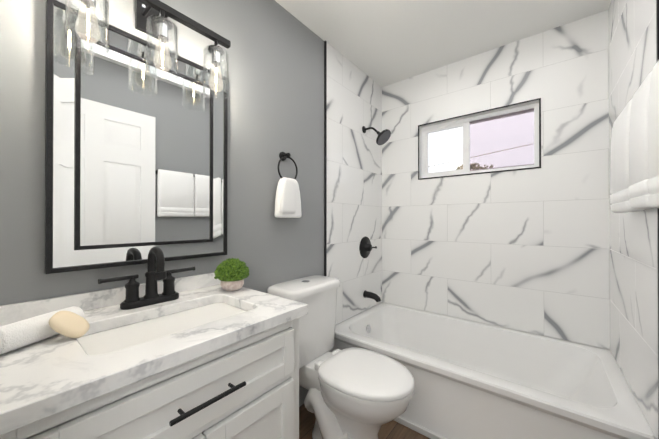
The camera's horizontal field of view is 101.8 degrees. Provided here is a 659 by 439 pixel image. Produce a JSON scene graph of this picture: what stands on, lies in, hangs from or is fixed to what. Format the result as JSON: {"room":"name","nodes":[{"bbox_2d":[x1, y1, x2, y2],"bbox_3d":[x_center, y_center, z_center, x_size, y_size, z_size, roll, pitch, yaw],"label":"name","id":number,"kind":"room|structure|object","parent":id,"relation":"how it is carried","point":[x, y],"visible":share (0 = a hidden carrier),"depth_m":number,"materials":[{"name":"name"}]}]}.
{"room":"bathroom","nodes":[
{"label":"bathroom","id":0,"kind":"room"},
{"bbox_2d":[0,0,381,406],"bbox_3d":[-0.609,-0.041,1.242,0.108,2.440,3.666,0,0,39],"label":"wall","id":1,"kind":"structure","parent":0,"point":[275,52],"depth_m":1.46,"materials":[{"name":"grey paint"}]},
{"bbox_2d":[44,0,227,273],"bbox_3d":[-0.683,-0.255,1.052,0.029,0.843,0.595,0,0,39],"label":"wall mirror","id":2,"kind":"object","parent":1,"relation":"attached to","point":[135,161],"visible":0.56,"depth_m":0.97,"materials":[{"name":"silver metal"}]},
{"bbox_2d":[65,0,230,98],"bbox_3d":[-0.637,-0.688,1.001,0.167,0.308,0.530,0,0,39],"label":"sconce","id":3,"kind":"object","parent":1,"relation":"attached to","point":[151,17],"visible":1,"depth_m":0.99,"materials":[{"name":"clear glass"}]},
{"bbox_2d":[274,152,301,217],"bbox_3d":[-0.238,-0.205,1.556,0.095,0.389,0.180,0,0,39],"label":"towel ring","id":4,"kind":"object","parent":1,"relation":"attached to","point":[288,202],"visible":1,"depth_m":1.50,"materials":[{"name":"white fabric"}]},
{"bbox_2d":[324,40,326,275],"bbox_3d":[-0.029,-0.038,1.885,0.012,2.440,0.011,0,0,39],"label":"trim","id":5,"kind":"structure","parent":1,"relation":"attached to","point":[325,157],"depth_m":1.88,"materials":[{"name":"black metal"}]},
{"bbox_2d":[359,236,376,257],"bbox_3d":[0.332,0.238,2.280,0.065,0.186,0.189,0,0,39],"label":"shower valve","id":6,"kind":"object","parent":1,"relation":"attached to","point":[365,247],"visible":1,"depth_m":2.26,"materials":[{"name":"black metal"}]},
{"bbox_2d":[363,290,380,301],"bbox_3d":[0.361,0.647,2.253,0.156,0.079,0.062,0,0,39],"label":"tub spout","id":7,"kind":"object","parent":1,"relation":"attached to","point":[372,295],"visible":1,"depth_m":2.24,"materials":[{"name":"black metal"}]},
{"bbox_2d":[362,126,390,144],"bbox_3d":[0.386,-0.703,2.213,0.240,0.187,0.142,0,0,39],"label":"shower head","id":8,"kind":"object","parent":1,"relation":"attached to","point":[383,136],"visible":1,"depth_m":2.17},
{"bbox_2d":[299,404,429,438],"bbox_3d":[0.021,1.207,0.734,1.720,0.060,3.666,0,0,39],"label":"floor","id":9,"kind":"structure","parent":0,"point":[393,429],"depth_m":1.51,"materials":[{"name":"brown wood"}]},
{"bbox_2d":[0,272,307,438],"bbox_3d":[-0.505,0.711,0.838,0.568,0.933,0.723,0,0,39],"label":"bathroom vanity","id":10,"kind":"object","parent":9,"relation":"on","point":[205,356],"visible":0.92,"depth_m":0.70,"materials":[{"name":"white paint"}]},
{"bbox_2d":[0,306,84,354],"bbox_3d":[-0.724,0.271,0.670,0.061,0.061,0.175,0,0,9],"label":"roll","id":11,"kind":"object","parent":10,"relation":"on","point":[20,334],"visible":0.79,"depth_m":0.63,"materials":[{"name":"white fabric"}]},
{"bbox_2d":[49,311,89,337],"bbox_3d":[-0.661,0.267,0.683,0.053,0.068,0.077,0,0,39],"label":"soap bar","id":12,"kind":"object","parent":10,"relation":"on","point":[69,324],"visible":1,"depth_m":0.67,"materials":[{"name":"beige"}]},
{"bbox_2d":[98,246,194,309],"bbox_3d":[-0.617,0.199,0.950,0.135,0.207,0.304,0,0,39],"label":"faucet","id":13,"kind":"object","parent":10,"relation":"on","point":[155,272],"visible":1,"depth_m":0.95,"materials":[{"name":"black metal"}]},
{"bbox_2d":[214,258,249,290],"bbox_3d":[-0.421,0.235,1.161,0.148,0.137,0.152,0,0,39],"label":"potted plant","id":14,"kind":"object","parent":10,"relation":"on","point":[232,274],"visible":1,"depth_m":1.12,"materials":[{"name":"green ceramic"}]},
{"bbox_2d":[267,275,413,438],"bbox_3d":[0.064,0.769,1.404,0.750,0.822,0.436,0,0,39],"label":"toilet","id":15,"kind":"object","parent":9,"relation":"on","point":[357,393],"visible":0.94,"depth_m":1.32,"materials":[{"name":"white ceramic"}]},
{"bbox_2d":[329,302,655,438],"bbox_3d":[0.830,0.981,1.748,1.516,0.400,0.829,0,0,39],"label":"bathtub","id":16,"kind":"object","parent":9,"relation":"on","point":[474,380],"visible":0.83,"depth_m":1.50,"materials":[{"name":"white ceramic"}]},
{"bbox_2d":[394,416,446,438],"bbox_3d":[0.575,1.164,1.428,1.520,0.032,0.020,0,0,39],"label":"baseboard","id":17,"kind":"structure","parent":16,"relation":"attached to","point":[430,434],"depth_m":1.49,"materials":[{"name":"white paint"}]},
{"bbox_2d":[275,0,610,86],"bbox_3d":[0.021,-1.293,0.745,1.720,0.060,3.666,0,0,39],"label":"ceiling","id":18,"kind":"structure","parent":0,"point":[382,43],"depth_m":1.74,"materials":[{"name":"white paint"}]},
{"bbox_2d":[382,10,609,349],"bbox_3d":[1.125,-0.037,2.122,1.520,2.440,0.128,0,0,39],"label":"wall","id":19,"kind":"structure","parent":0,"point":[527,250],"depth_m":1.89,"materials":[{"name":"white tile"}]},
{"bbox_2d":[418,98,540,179],"bbox_3d":[1.095,-0.581,2.063,0.837,0.473,0.004,0,0,39],"label":"window trim","id":20,"kind":"structure","parent":19,"relation":"in","point":[539,99],"depth_m":1.96,"materials":[{"name":"black metal"}]},
{"bbox_2d":[421,103,538,177],"bbox_3d":[1.144,-0.581,2.124,0.817,0.453,0.054,0,0,39],"label":"window","id":21,"kind":"structure","parent":19,"relation":"in","point":[466,123],"depth_m":2.07,"materials":[{"name":"clear glass"}]},
{"bbox_2d":[608,0,657,438],"bbox_3d":[0.651,-0.045,0.236,0.108,2.440,3.666,0,0,39],"label":"wall","id":22,"kind":"structure","parent":0,"point":[633,242],"depth_m":1.17,"materials":[{"name":"white tile"}]},
{"bbox_2d":[610,60,658,212],"bbox_3d":[1.046,-0.240,0.871,0.079,0.418,0.884,0,0,39],"label":"towel","id":23,"kind":"object","parent":22,"relation":"attached to","point":[634,181],"visible":1,"depth_m":0.86,"materials":[{"name":"white fabric"}]},
{"bbox_2d":[656,0,658,438],"bbox_3d":[1.120,-0.042,0.908,0.012,2.440,0.011,0,0,39],"label":"trim","id":24,"kind":"structure","parent":22,"relation":"attached to","point":[657,30],"depth_m":0.91,"materials":[{"name":"black"}]},
{"label":"outside","id":25,"kind":"structure","parent":0,"visible":0},
{"bbox_2d":[429,112,533,172],"bbox_3d":[2.907,-1.310,3.973,8.000,5.000,0.020,0,0,39],"label":"sky","id":26,"kind":"structure","parent":25,"point":[454,155],"depth_m":4.31,"materials":[{"name":"white"}]},
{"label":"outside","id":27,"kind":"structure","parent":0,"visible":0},
{"bbox_2d":[429,144,531,169],"bbox_3d":[1.790,-0.388,3.185,5.178,1.114,0.608,0,0,39],"label":"tree","id":28,"kind":"object","parent":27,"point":[472,167],"depth_m":3.27,"materials":[{"name":"brown plant"}]}
]}

